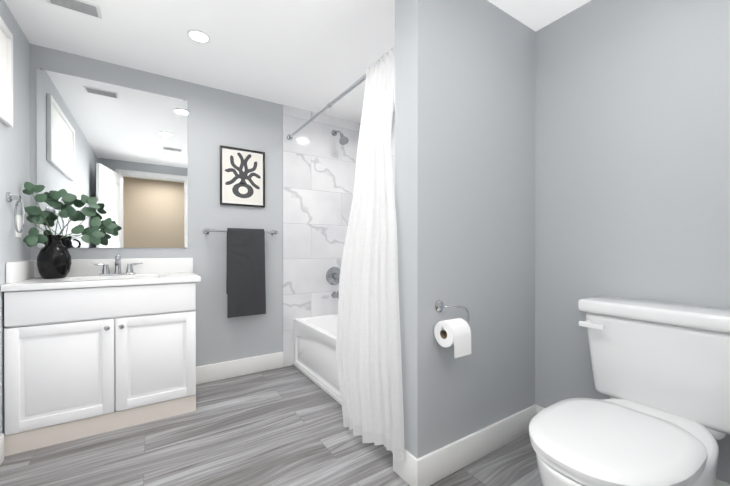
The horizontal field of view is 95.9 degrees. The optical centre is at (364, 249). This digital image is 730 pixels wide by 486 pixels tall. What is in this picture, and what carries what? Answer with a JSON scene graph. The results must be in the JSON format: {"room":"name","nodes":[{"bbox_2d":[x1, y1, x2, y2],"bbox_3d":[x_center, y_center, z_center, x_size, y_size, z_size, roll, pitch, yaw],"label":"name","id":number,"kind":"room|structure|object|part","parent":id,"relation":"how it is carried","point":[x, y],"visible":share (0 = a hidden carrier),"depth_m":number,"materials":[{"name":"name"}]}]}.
{"room":"bathroom","nodes":[
{"label":"bathroom","id":0,"kind":"room"},
{"bbox_2d":[0,0,29,435],"bbox_3d":[-1.196,-0.105,0.644,0.100,2.220,3.060,0,0,-33],"label":"wall","id":1,"kind":"structure","parent":0,"point":[14,158],"depth_m":1.73,"materials":[{"name":"grey paint"}]},
{"bbox_2d":[0,433,3,464],"bbox_3d":[-1.044,0.940,0.521,0.015,0.130,2.480,0,0,-33],"label":"baseboard","id":2,"kind":"structure","parent":1,"relation":"attached to","point":[1,448],"depth_m":1.54,"materials":[{"name":"white wood"}]},
{"bbox_2d":[0,16,12,126],"bbox_3d":[-1.537,-0.838,1.284,0.024,0.460,0.850,0,0,-33],"label":"window","id":3,"kind":"structure","parent":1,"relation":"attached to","point":[6,77],"depth_m":1.60,"materials":[{"name":"white"}]},
{"bbox_2d":[0,43,1,97],"bbox_3d":[-1.538,-0.838,1.283,0.001,0.250,0.640,0,0,-33],"label":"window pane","id":4,"kind":"object","parent":3,"relation":"attached to","point":[0,43],"depth_m":1.55,"materials":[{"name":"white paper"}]},
{"bbox_2d":[6,192,24,232],"bbox_3d":[-1.751,-0.184,1.666,0.079,0.206,0.158,0,0,-33],"label":"towel ring","id":5,"kind":"object","parent":1,"relation":"attached to","point":[10,197],"visible":1,"depth_m":1.65,"materials":[{"name":"silver metal"}]},
{"bbox_2d":[15,215,20,237],"bbox_3d":[-1.860,-0.125,1.769,0.008,0.120,0.080,0,0,-33],"label":"light switch","id":6,"kind":"object","parent":1,"relation":"attached to","point":[18,218],"visible":0.62,"depth_m":1.76,"materials":[{"name":"white plastic"}]},
{"bbox_2d":[30,44,282,366],"bbox_3d":[-1.002,-0.113,2.654,2.612,2.220,0.100,0,0,-33],"label":"wall","id":7,"kind":"structure","parent":0,"point":[217,118],"depth_m":2.50,"materials":[{"name":"grey paint"}]},
{"bbox_2d":[36,68,187,248],"bbox_3d":[-1.625,-0.546,2.182,0.795,1.082,0.009,0,0,-33],"label":"mirror","id":8,"kind":"object","parent":7,"relation":"attached to","point":[120,153],"visible":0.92,"depth_m":2.17,"materials":[{"name":"clear glass"}]},
{"bbox_2d":[196,352,282,384],"bbox_3d":[-0.985,0.932,2.600,0.694,0.130,0.015,0,0,-33],"label":"baseboard","id":9,"kind":"structure","parent":7,"relation":"attached to","point":[226,370],"depth_m":2.59,"materials":[{"name":"white"}]},
{"bbox_2d":[203,228,277,317],"bbox_3d":[-0.951,0.174,2.568,0.558,0.676,0.100,0,0,-33],"label":"towel rail","id":10,"kind":"object","parent":7,"relation":"attached to","point":[245,287],"visible":1,"depth_m":2.54,"materials":[{"name":"black fabric"}]},
{"bbox_2d":[226,228,265,317],"bbox_3d":[-0.923,0.174,2.565,0.287,0.676,0.063,0,0,-33],"label":"towel","id":11,"kind":"object","parent":10,"relation":"hanging from","point":[245,281],"depth_m":2.54,"materials":[{"name":"grey fabric"}]},
{"bbox_2d":[220,145,264,207],"bbox_3d":[-0.964,-0.568,2.603,0.340,0.450,0.021,0,0,-33],"label":"picture","id":12,"kind":"object","parent":7,"relation":"attached to","point":[242,177],"visible":0.98,"depth_m":2.60,"materials":[{"name":"black"}]},
{"bbox_2d":[224,150,260,202],"bbox_3d":[-0.964,-0.568,2.604,0.276,0.386,0.001,0,0,-33],"label":"art","id":13,"kind":"object","parent":12,"relation":"attached to","point":[242,168],"depth_m":2.60,"materials":[{"name":"white paper"}]},
{"bbox_2d":[283,105,360,366],"bbox_3d":[-0.328,-0.115,3.027,0.875,2.220,0.008,0,0,-33],"label":"wall tile","id":14,"kind":"structure","parent":7,"relation":"attached to","point":[319,163],"depth_m":2.93,"materials":[{"name":"tile"}]},
{"bbox_2d":[326,267,339,284],"bbox_3d":[-0.268,0.245,3.023,0.170,0.170,0.065,0,0,-33],"label":"shower valve","id":15,"kind":"object","parent":14,"relation":"attached to","point":[332,275],"visible":0.92,"depth_m":3.02,"materials":[{"name":"silver metal"}]},
{"bbox_2d":[331,291,338,298],"bbox_3d":[-0.249,0.415,2.994,0.060,0.075,0.136,0,0,-33],"label":"tub spout","id":16,"kind":"object","parent":14,"relation":"attached to","point":[334,294],"visible":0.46,"depth_m":2.99,"materials":[{"name":"silver metal"}]},
{"bbox_2d":[331,130,348,144],"bbox_3d":[-0.225,-1.014,2.951,0.086,0.177,0.224,0,0,-33],"label":"shower head","id":17,"kind":"object","parent":14,"relation":"attached to","point":[343,140],"visible":1,"depth_m":2.90},
{"bbox_2d":[287,46,404,460],"bbox_3d":[-0.262,-0.015,2.091,0.186,1.928,1.634,0,0,-33],"label":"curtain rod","id":18,"kind":"object","parent":14,"relation":"attached to","point":[368,355],"visible":0.96,"depth_m":1.59,"materials":[{"name":"white fabric"}]},
{"bbox_2d":[336,46,404,460],"bbox_3d":[0.029,-0.005,1.609,0.150,1.912,0.508,0,0,-33],"label":"curtain","id":19,"kind":"object","parent":18,"relation":"hanging from","point":[368,340],"depth_m":1.59,"materials":[{"name":"fabric"}]},
{"bbox_2d":[0,365,541,485],"bbox_3d":[0.329,1.055,0.536,2.890,0.100,5.110,0,0,-33],"label":"floor","id":20,"kind":"structure","parent":0,"point":[283,426],"depth_m":1.62,"materials":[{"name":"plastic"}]},
{"bbox_2d":[1,255,200,456],"bbox_3d":[-1.494,0.519,1.987,0.855,0.960,0.483,0,0,-33],"label":"bathroom vanity","id":21,"kind":"object","parent":20,"relation":"on","point":[92,347],"visible":1,"depth_m":1.78,"materials":[{"name":"white wood"}]},
{"bbox_3d":[-1.561,0.639,1.704,0.421,0.513,0.020,0,0,-33],"label":"door","id":22,"kind":"part","parent":21,"relation":"part of","materials":[{"name":"white wood"}]},
{"bbox_2d":[22,182,117,278],"bbox_3d":[-1.722,-0.102,1.948,0.422,0.538,0.158,0,0,-33],"label":"potted plant","id":23,"kind":"object","parent":21,"relation":"on","point":[54,261],"visible":1,"depth_m":1.89,"materials":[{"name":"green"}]},
{"bbox_3d":[-1.742,-0.033,1.929,0.041,0.071,0.012,0,0,-33],"label":"handle","id":24,"kind":"part","parent":23,"relation":"part of","materials":[{"name":"black ceramic"}]},
{"bbox_3d":[-1.393,0.289,1.811,0.822,0.167,0.020,0,0,-33],"label":"drawer","id":25,"kind":"part","parent":21,"relation":"part of","materials":[{"name":"white wood"}]},
{"bbox_3d":[-1.404,0.290,1.827,0.828,0.180,0.018,0,0,-33],"label":"frame","id":26,"kind":"part","parent":21,"relation":"part of","materials":[{"name":"white wood"}]},
{"bbox_3d":[-1.392,0.640,1.836,0.020,0.520,0.018,0,0,-33],"label":"frame","id":27,"kind":"part","parent":21,"relation":"part of","materials":[{"name":"white wood"}]},
{"bbox_2d":[91,255,142,275],"bbox_3d":[-1.574,0.103,2.096,0.270,0.128,0.119,0,0,-33],"label":"faucet","id":28,"kind":"object","parent":21,"relation":"on","point":[105,270],"depth_m":2.11,"materials":[{"name":"silver metal"}]},
{"bbox_3d":[-1.214,0.638,1.929,0.395,0.513,0.020,0,0,-33],"label":"door","id":29,"kind":"part","parent":21,"relation":"part of","materials":[{"name":"white wood"}]},
{"bbox_2d":[293,313,341,404],"bbox_3d":[0.120,0.797,2.408,0.782,0.400,1.520,0,0,-33],"label":"bathtub","id":30,"kind":"object","parent":20,"relation":"on","point":[315,337],"visible":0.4,"depth_m":2.51,"materials":[{"name":"white ceramic"}]},
{"bbox_3d":[-0.204,0.984,2.199,0.012,0.028,1.520,0,0,-33],"label":"trim","id":31,"kind":"part","parent":30,"relation":"part of","materials":[{"name":"white ceramic"}]},
{"bbox_2d":[529,296,729,485],"bbox_3d":[0.900,0.610,1.113,0.873,0.780,0.536,0,0,-33],"label":"toilet","id":32,"kind":"object","parent":20,"relation":"on","point":[661,379],"visible":1,"depth_m":1.13,"materials":[{"name":"white ceramic"}]},
{"bbox_3d":[0.754,0.582,1.018,0.525,0.047,0.394,0,0,-33],"label":"seat","id":33,"kind":"part","parent":32,"relation":"part of","materials":[{"name":"white plastic"}]},
{"bbox_3d":[1.157,0.442,1.280,0.260,0.445,0.536,0,0,-33],"label":"tank","id":34,"kind":"part","parent":32,"relation":"part of","materials":[{"name":"white ceramic"}]},
{"bbox_2d":[4,0,590,122],"bbox_3d":[0.329,-1.265,0.526,2.890,0.100,5.110,0,0,-33],"label":"ceiling","id":35,"kind":"structure","parent":0,"point":[316,56],"depth_m":1.91,"materials":[{"name":"white paint"}]},
{"bbox_2d":[47,0,101,18],"bbox_3d":[-1.445,-1.215,1.635,0.210,0.008,0.110,0,0,-33],"label":"ceiling vent","id":36,"kind":"object","parent":35,"relation":"in","point":[85,7],"visible":1,"depth_m":1.64,"materials":[{"name":"white metal"}]},
{"bbox_2d":[187,29,209,42],"bbox_3d":[-0.951,-1.218,1.883,0.116,0.005,0.116,0,0,-33],"label":"recessed light","id":37,"kind":"object","parent":35,"relation":"in","point":[199,36],"visible":1,"depth_m":1.88,"materials":[{"name":"white"}]},
{"bbox_2d":[395,0,535,458],"bbox_3d":[0.547,-0.109,1.674,0.880,2.220,0.150,0,0,-33],"label":"wall","id":38,"kind":"structure","parent":0,"point":[465,98],"depth_m":1.53,"materials":[{"name":"grey paint"}]},
{"bbox_2d":[393,449,416,485],"bbox_3d":[0.172,0.937,1.435,0.015,0.130,0.150,0,0,-33],"label":"baseboard","id":39,"kind":"structure","parent":38,"relation":"attached to","point":[404,470],"depth_m":1.41,"materials":[{"name":"white"}]},
{"bbox_2d":[434,300,470,357],"bbox_3d":[0.388,0.329,1.412,0.171,0.217,0.118,0,0,-33],"label":"paper holder","id":40,"kind":"object","parent":38,"relation":"attached to","point":[456,333],"visible":1,"depth_m":1.37,"materials":[{"name":"white paper"}]},
{"bbox_2d":[415,404,536,485],"bbox_3d":[0.586,0.936,1.605,0.895,0.130,0.015,0,0,-33],"label":"baseboard","id":41,"kind":"structure","parent":38,"relation":"attached to","point":[433,467],"depth_m":1.53,"materials":[{"name":"white wood"}]},
{"bbox_2d":[535,0,729,482],"bbox_3d":[0.912,-0.111,2.012,0.100,2.220,3.060,0,0,-33],"label":"wall","id":42,"kind":"structure","parent":0,"point":[632,164],"depth_m":1.49,"materials":[{"name":"grey paint"}]},
{"bbox_2d":[391,111,394,195],"bbox_3d":[0.455,-0.113,2.617,0.008,2.220,1.532,0,0,-33],"label":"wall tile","id":43,"kind":"structure","parent":42,"relation":"attached to","point":[393,142],"depth_m":2.92,"materials":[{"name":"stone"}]},
{"bbox_2d":[536,405,729,485],"bbox_3d":[1.300,0.937,1.312,0.015,0.130,1.255,0,0,-33],"label":"baseboard","id":44,"kind":"structure","parent":42,"relation":"attached to","point":[718,482],"depth_m":1.25,"materials":[{"name":"white wood"}]}
]}

